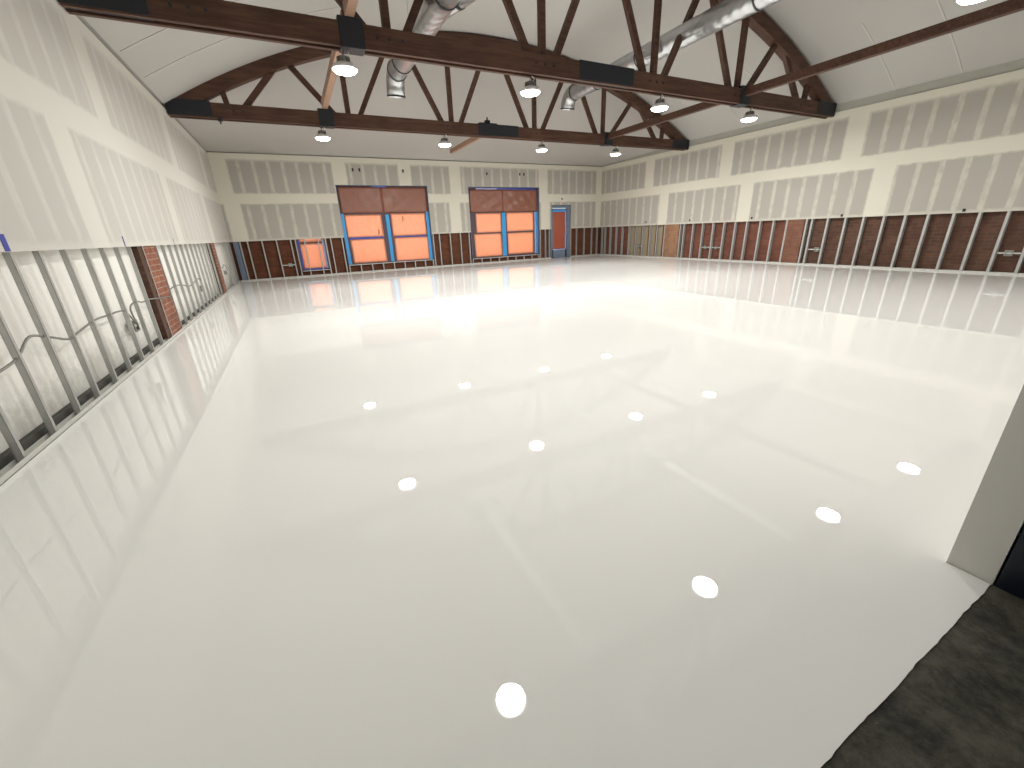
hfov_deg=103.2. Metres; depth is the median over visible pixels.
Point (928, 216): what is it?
stud
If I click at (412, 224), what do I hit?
sheet
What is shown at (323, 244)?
tape strip
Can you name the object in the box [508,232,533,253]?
sheet
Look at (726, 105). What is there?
trim
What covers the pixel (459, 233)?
stud
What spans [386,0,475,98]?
spiral duct
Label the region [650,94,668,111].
lamp
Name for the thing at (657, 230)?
stud
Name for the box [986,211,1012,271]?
stud
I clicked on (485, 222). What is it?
sheet
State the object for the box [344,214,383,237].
sheet
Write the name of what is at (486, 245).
sheet
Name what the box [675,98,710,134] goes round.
trim
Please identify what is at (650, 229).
stud
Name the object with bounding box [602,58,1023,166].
trim
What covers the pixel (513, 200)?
sheet
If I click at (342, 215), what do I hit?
tape strip
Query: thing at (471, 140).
brace
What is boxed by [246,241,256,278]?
stud
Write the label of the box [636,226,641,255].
board
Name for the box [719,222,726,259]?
stud
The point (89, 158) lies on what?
wall
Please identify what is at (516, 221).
sheet
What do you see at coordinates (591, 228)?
stud
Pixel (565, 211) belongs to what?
tape strip
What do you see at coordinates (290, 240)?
stud
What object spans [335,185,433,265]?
window
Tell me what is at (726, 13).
spiral duct
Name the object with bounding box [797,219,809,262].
stud
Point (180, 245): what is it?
stud
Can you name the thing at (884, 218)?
stud
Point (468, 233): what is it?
stud
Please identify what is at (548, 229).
stud
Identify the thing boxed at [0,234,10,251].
tape strip
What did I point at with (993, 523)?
wall
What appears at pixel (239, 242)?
stud
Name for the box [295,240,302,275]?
stud
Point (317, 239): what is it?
stud
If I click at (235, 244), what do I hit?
post
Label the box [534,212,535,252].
tape strip
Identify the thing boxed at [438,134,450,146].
lamp
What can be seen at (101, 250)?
stud
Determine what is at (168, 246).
stud
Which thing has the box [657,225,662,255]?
board
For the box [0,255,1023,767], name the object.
floor
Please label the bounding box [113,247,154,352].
stud
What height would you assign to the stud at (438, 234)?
3.700 m
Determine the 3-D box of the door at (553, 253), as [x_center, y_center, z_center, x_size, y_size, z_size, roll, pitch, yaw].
[2.151,-6.824,18.216,1.030,2.200,0.129,-12,23,-25]
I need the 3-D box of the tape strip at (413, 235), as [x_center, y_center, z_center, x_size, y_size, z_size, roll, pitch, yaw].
[-3.821,-5.606,15.398,1.200,0.049,0.001,-12,23,-25]
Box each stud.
[0,311,57,435]
[0,406,26,462]
[1,252,81,414]
[32,251,100,398]
[59,250,118,383]
[80,249,132,371]
[98,248,144,361]
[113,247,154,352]
[126,247,163,344]
[142,246,172,335]
[155,245,182,327]
[160,245,187,324]
[167,245,192,320]
[173,245,197,315]
[179,244,201,312]
[184,244,205,309]
[189,244,208,306]
[193,244,212,303]
[197,244,215,301]
[200,243,217,298]
[204,243,220,297]
[207,243,222,294]
[213,243,226,290]
[222,242,234,284]
[224,242,235,283]
[225,242,236,283]
[226,242,237,282]
[227,242,237,281]
[239,242,249,279]
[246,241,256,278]
[261,241,270,277]
[276,240,284,276]
[290,240,298,275]
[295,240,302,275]
[304,239,311,274]
[317,239,324,273]
[325,238,331,273]
[330,238,336,272]
[341,238,347,272]
[432,234,436,265]
[438,234,442,265]
[449,233,452,264]
[459,233,462,263]
[468,233,471,262]
[539,230,540,257]
[544,229,545,257]
[548,229,549,257]
[570,205,570,255]
[575,228,576,255]
[583,228,584,254]
[590,228,592,254]
[595,227,597,253]
[600,227,603,253]
[603,227,606,253]
[609,227,611,253]
[614,227,617,254]
[620,226,623,254]
[627,226,630,254]
[634,226,637,255]
[640,226,644,255]
[647,225,651,255]
[654,225,659,256]
[662,225,665,256]
[677,224,682,257]
[680,224,685,257]
[689,224,694,257]
[698,223,704,258]
[708,223,715,258]
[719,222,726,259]
[729,222,737,259]
[740,221,749,260]
[753,221,762,260]
[766,220,775,261]
[779,220,787,261]
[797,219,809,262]
[802,219,814,262]
[817,218,830,263]
[834,217,848,264]
[851,217,866,265]
[870,216,886,266]
[890,215,908,267]
[911,214,931,268]
[935,213,957,269]
[959,212,983,270]
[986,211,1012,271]
[1014,248,1023,272]
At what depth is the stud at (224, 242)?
12.07 m
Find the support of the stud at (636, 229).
on the track at (942, 270)
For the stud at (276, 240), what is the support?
on the track at (550, 257)
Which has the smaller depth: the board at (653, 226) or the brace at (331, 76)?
the brace at (331, 76)
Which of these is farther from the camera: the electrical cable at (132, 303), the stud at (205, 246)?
the stud at (205, 246)
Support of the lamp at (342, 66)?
hanging from the roof truss at (352, 35)
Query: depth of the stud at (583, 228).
18.86 m
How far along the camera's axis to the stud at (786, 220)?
12.06 m
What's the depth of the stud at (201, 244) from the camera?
9.03 m
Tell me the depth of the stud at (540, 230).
17.89 m
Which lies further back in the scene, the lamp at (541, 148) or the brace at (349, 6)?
the lamp at (541, 148)
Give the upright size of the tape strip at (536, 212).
1.690 m
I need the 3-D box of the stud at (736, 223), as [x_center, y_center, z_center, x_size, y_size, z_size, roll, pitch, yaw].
[7.303,-5.880,13.038,0.090,3.700,0.050,-12,23,-25]
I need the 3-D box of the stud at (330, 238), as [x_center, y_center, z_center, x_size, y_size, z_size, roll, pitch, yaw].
[-6.359,-5.674,13.939,0.036,3.700,0.090,-12,23,-25]
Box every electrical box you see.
[131,319,140,331]
[808,247,819,251]
[996,250,1020,255]
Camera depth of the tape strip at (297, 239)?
13.93 m
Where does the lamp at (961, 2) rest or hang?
hanging from the roof truss
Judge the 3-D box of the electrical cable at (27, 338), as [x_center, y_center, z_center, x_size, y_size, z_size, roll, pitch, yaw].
[-3.395,-0.246,2.955,0.018,0.264,3.809,-12,23,-25]
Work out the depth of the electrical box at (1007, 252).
8.34 m
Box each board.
[630,226,634,254]
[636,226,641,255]
[643,225,648,255]
[650,225,655,255]
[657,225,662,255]
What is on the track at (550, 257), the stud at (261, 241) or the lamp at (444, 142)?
the stud at (261, 241)
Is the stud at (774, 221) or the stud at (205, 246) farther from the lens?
the stud at (774, 221)
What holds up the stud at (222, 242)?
on the track at (9, 470)
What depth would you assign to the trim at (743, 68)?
10.48 m
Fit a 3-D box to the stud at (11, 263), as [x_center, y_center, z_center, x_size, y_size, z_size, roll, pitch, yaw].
[-3.471,-1.486,2.547,0.036,3.700,0.030,-12,23,-25]
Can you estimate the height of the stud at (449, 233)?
3.700 m
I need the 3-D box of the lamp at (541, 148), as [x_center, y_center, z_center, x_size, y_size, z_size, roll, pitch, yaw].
[0.867,-6.957,11.880,0.348,0.292,0.348,-12,23,-25]
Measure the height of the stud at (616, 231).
3.700 m
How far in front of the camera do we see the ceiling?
9.73 m
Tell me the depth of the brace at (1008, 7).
6.59 m
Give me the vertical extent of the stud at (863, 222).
3.700 m
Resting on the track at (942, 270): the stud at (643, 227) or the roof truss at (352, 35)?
the stud at (643, 227)
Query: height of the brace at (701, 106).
0.150 m
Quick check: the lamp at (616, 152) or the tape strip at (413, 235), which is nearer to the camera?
the lamp at (616, 152)
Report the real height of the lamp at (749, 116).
0.292 m
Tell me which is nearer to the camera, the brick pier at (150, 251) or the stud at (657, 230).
the brick pier at (150, 251)
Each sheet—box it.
[298,239,321,242]
[300,243,326,268]
[337,186,383,212]
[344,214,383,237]
[350,238,387,263]
[380,187,427,211]
[390,213,426,235]
[394,236,429,260]
[469,189,503,211]
[474,233,502,256]
[475,213,501,232]
[503,190,536,211]
[506,212,533,231]
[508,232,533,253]
[553,212,564,248]
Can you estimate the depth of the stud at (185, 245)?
7.67 m
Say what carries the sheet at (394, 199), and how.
attached to the window at (383, 214)
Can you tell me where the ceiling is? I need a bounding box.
[76,0,1023,166]
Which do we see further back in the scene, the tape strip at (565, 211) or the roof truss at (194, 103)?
the tape strip at (565, 211)
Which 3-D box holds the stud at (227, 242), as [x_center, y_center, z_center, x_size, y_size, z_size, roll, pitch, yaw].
[-8.737,-4.918,12.190,0.036,3.700,0.030,-12,23,-25]
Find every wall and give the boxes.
[0,0,229,251]
[0,243,232,453]
[207,152,601,241]
[220,152,600,281]
[600,69,1023,226]
[600,211,1023,272]
[946,385,1023,584]
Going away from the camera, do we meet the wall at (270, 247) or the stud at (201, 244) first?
the stud at (201, 244)
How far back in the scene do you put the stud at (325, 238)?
14.26 m
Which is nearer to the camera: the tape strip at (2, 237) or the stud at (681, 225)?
the tape strip at (2, 237)
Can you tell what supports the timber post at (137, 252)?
attached to the wall at (16, 402)
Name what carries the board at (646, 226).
attached to the wall at (991, 223)
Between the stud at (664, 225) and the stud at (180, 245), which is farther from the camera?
the stud at (664, 225)
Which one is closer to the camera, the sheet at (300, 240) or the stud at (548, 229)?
the sheet at (300, 240)
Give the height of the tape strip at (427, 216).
1.720 m
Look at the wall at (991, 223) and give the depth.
10.06 m
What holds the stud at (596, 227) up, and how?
on the track
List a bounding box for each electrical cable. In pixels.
[0,310,135,372]
[129,278,200,320]
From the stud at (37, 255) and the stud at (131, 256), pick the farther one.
the stud at (131, 256)
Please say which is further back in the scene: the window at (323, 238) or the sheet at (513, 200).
the sheet at (513, 200)
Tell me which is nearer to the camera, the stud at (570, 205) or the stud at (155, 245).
the stud at (155, 245)
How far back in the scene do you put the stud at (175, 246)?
6.99 m
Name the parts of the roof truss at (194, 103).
splice plate, splice plate, splice plate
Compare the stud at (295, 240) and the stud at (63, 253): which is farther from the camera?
the stud at (295, 240)
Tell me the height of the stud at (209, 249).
3.700 m
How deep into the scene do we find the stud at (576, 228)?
18.73 m
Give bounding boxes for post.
[131,246,170,338]
[206,243,223,293]
[233,242,247,279]
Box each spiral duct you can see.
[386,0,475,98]
[560,0,780,109]
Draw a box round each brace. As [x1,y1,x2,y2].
[321,9,343,108]
[342,0,358,16]
[450,137,480,153]
[608,102,719,138]
[744,0,1023,95]
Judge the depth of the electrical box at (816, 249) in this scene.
11.38 m
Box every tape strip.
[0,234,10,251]
[297,239,304,268]
[321,238,328,267]
[341,214,351,264]
[349,236,382,239]
[385,215,394,260]
[395,235,426,236]
[426,212,432,258]
[496,188,534,189]
[501,213,506,255]
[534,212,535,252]
[536,212,537,252]
[565,211,565,248]
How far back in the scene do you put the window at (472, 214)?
16.87 m
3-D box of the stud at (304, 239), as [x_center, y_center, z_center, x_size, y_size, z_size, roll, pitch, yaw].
[-7.096,-5.514,13.593,0.036,3.700,0.090,-12,23,-25]
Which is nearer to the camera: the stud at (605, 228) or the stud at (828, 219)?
the stud at (828, 219)
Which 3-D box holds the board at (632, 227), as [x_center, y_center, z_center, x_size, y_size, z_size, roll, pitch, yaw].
[5.184,-6.484,17.414,0.016,1.897,0.220,-12,23,-25]
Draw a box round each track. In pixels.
[0,281,239,485]
[241,257,550,281]
[599,254,1023,275]
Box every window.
[296,238,329,271]
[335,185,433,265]
[468,187,539,258]
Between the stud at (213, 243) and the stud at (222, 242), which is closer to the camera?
the stud at (213, 243)
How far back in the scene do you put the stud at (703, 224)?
14.51 m
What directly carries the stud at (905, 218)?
on the track at (942, 270)
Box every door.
[550,205,569,257]
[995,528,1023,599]
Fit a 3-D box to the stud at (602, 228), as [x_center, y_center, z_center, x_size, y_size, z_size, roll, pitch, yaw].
[4.201,-7.902,18.718,0.090,3.700,0.050,-12,23,-25]
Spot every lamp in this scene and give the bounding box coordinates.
[315,127,330,140]
[331,50,357,75]
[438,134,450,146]
[520,75,539,96]
[536,141,547,151]
[610,146,620,155]
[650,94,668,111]
[741,107,757,121]
[956,0,983,4]
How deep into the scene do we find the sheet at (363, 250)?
14.89 m
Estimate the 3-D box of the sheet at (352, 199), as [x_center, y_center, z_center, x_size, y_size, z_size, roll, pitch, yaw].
[-5.294,-6.463,14.254,1.440,0.840,0.016,-12,23,-25]
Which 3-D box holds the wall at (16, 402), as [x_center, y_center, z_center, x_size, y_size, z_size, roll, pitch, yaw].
[-5.550,-2.765,5.863,0.250,3.930,16.140,-12,23,-25]
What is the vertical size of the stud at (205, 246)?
3.700 m
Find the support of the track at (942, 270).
on the floor
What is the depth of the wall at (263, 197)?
13.89 m
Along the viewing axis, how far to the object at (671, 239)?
15.62 m
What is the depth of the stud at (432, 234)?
15.86 m
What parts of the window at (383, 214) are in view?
sash, sash, sill, sash, sash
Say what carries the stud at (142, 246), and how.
on the track at (9, 470)
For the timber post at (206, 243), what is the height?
3.682 m
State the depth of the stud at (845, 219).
10.83 m
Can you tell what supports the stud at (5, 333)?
on the track at (9, 470)
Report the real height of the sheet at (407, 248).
0.850 m
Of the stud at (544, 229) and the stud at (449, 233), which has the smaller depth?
the stud at (449, 233)
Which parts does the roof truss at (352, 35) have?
splice plate, splice plate, splice plate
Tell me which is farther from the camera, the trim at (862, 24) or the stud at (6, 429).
the trim at (862, 24)
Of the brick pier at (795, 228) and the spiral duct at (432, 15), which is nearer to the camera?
the spiral duct at (432, 15)
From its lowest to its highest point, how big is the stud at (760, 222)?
3.700 m
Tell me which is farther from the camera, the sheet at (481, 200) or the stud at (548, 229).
the stud at (548, 229)
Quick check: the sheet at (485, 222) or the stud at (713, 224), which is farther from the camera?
the sheet at (485, 222)
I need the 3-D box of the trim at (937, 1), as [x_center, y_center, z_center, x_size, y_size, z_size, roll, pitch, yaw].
[8.419,-6.679,7.807,1.900,0.963,0.028,-12,23,-25]
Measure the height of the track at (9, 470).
0.036 m
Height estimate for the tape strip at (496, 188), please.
0.060 m
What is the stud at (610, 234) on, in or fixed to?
on the track at (942, 270)
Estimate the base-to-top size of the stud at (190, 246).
3.700 m
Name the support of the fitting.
on the roof truss at (194, 103)
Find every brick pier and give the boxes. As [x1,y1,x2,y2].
[141,246,181,339]
[210,243,226,292]
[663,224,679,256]
[781,219,805,262]
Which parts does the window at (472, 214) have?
sash, sash, sill, sash, sash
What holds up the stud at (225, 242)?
on the track at (9, 470)
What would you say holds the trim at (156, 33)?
attached to the ceiling
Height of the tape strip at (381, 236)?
0.072 m
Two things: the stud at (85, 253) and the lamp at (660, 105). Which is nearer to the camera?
the stud at (85, 253)
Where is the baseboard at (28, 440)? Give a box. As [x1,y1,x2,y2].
[0,294,220,469]
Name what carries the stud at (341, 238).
on the track at (550, 257)
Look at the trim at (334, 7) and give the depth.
7.01 m
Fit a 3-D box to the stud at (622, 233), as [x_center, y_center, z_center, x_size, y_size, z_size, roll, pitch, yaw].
[4.837,-7.487,17.554,0.090,3.700,0.050,-12,23,-25]
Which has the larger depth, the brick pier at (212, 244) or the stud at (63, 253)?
the brick pier at (212, 244)
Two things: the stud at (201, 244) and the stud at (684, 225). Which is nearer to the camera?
the stud at (201, 244)
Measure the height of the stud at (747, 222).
3.700 m
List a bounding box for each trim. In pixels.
[120,0,240,51]
[144,7,337,77]
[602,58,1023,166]
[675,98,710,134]
[726,105,743,126]
[743,68,782,117]
[861,23,895,89]
[936,0,962,72]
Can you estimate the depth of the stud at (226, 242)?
12.45 m
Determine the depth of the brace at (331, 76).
7.72 m
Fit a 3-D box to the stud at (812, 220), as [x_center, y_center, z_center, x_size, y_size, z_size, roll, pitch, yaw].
[8.369,-5.186,11.086,0.090,3.700,0.050,-12,23,-25]
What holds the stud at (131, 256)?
on the track at (9, 470)
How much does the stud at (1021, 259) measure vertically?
3.700 m
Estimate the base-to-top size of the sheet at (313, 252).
0.840 m
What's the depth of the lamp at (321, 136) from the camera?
9.35 m
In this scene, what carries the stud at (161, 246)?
on the track at (9, 470)
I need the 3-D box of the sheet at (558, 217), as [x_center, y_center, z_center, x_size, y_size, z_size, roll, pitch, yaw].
[2.116,-6.875,18.183,0.700,1.580,0.007,-12,23,-25]
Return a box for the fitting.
[479,117,495,123]
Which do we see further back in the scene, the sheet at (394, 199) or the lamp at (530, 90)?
the sheet at (394, 199)
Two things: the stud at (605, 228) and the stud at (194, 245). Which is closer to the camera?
the stud at (194, 245)
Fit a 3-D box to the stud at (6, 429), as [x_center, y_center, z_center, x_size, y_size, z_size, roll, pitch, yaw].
[-3.100,-1.245,1.868,0.036,3.700,0.030,-12,23,-25]
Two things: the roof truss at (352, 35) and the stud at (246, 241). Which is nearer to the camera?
the roof truss at (352, 35)
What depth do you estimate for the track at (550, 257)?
15.21 m
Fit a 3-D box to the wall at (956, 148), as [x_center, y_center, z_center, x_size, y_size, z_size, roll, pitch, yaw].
[7.715,-6.142,11.905,0.016,2.515,15.880,-12,23,-25]
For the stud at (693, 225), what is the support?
on the track at (942, 270)
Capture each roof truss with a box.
[58,0,836,118]
[164,31,688,150]
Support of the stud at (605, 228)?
on the track at (942, 270)
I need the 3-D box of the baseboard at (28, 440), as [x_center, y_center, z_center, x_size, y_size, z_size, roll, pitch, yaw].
[-4.463,-0.422,4.983,0.046,0.079,12.015,-12,23,-25]
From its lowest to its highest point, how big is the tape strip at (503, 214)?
1.700 m
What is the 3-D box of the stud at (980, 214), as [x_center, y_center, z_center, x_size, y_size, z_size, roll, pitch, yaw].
[9.869,-4.208,8.339,0.090,3.700,0.050,-12,23,-25]
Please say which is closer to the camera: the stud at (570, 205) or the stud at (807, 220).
the stud at (807, 220)
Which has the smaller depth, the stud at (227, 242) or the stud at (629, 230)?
the stud at (227, 242)
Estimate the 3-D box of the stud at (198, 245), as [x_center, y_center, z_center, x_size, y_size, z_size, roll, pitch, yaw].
[-6.601,-3.526,8.278,0.036,3.700,0.030,-12,23,-25]

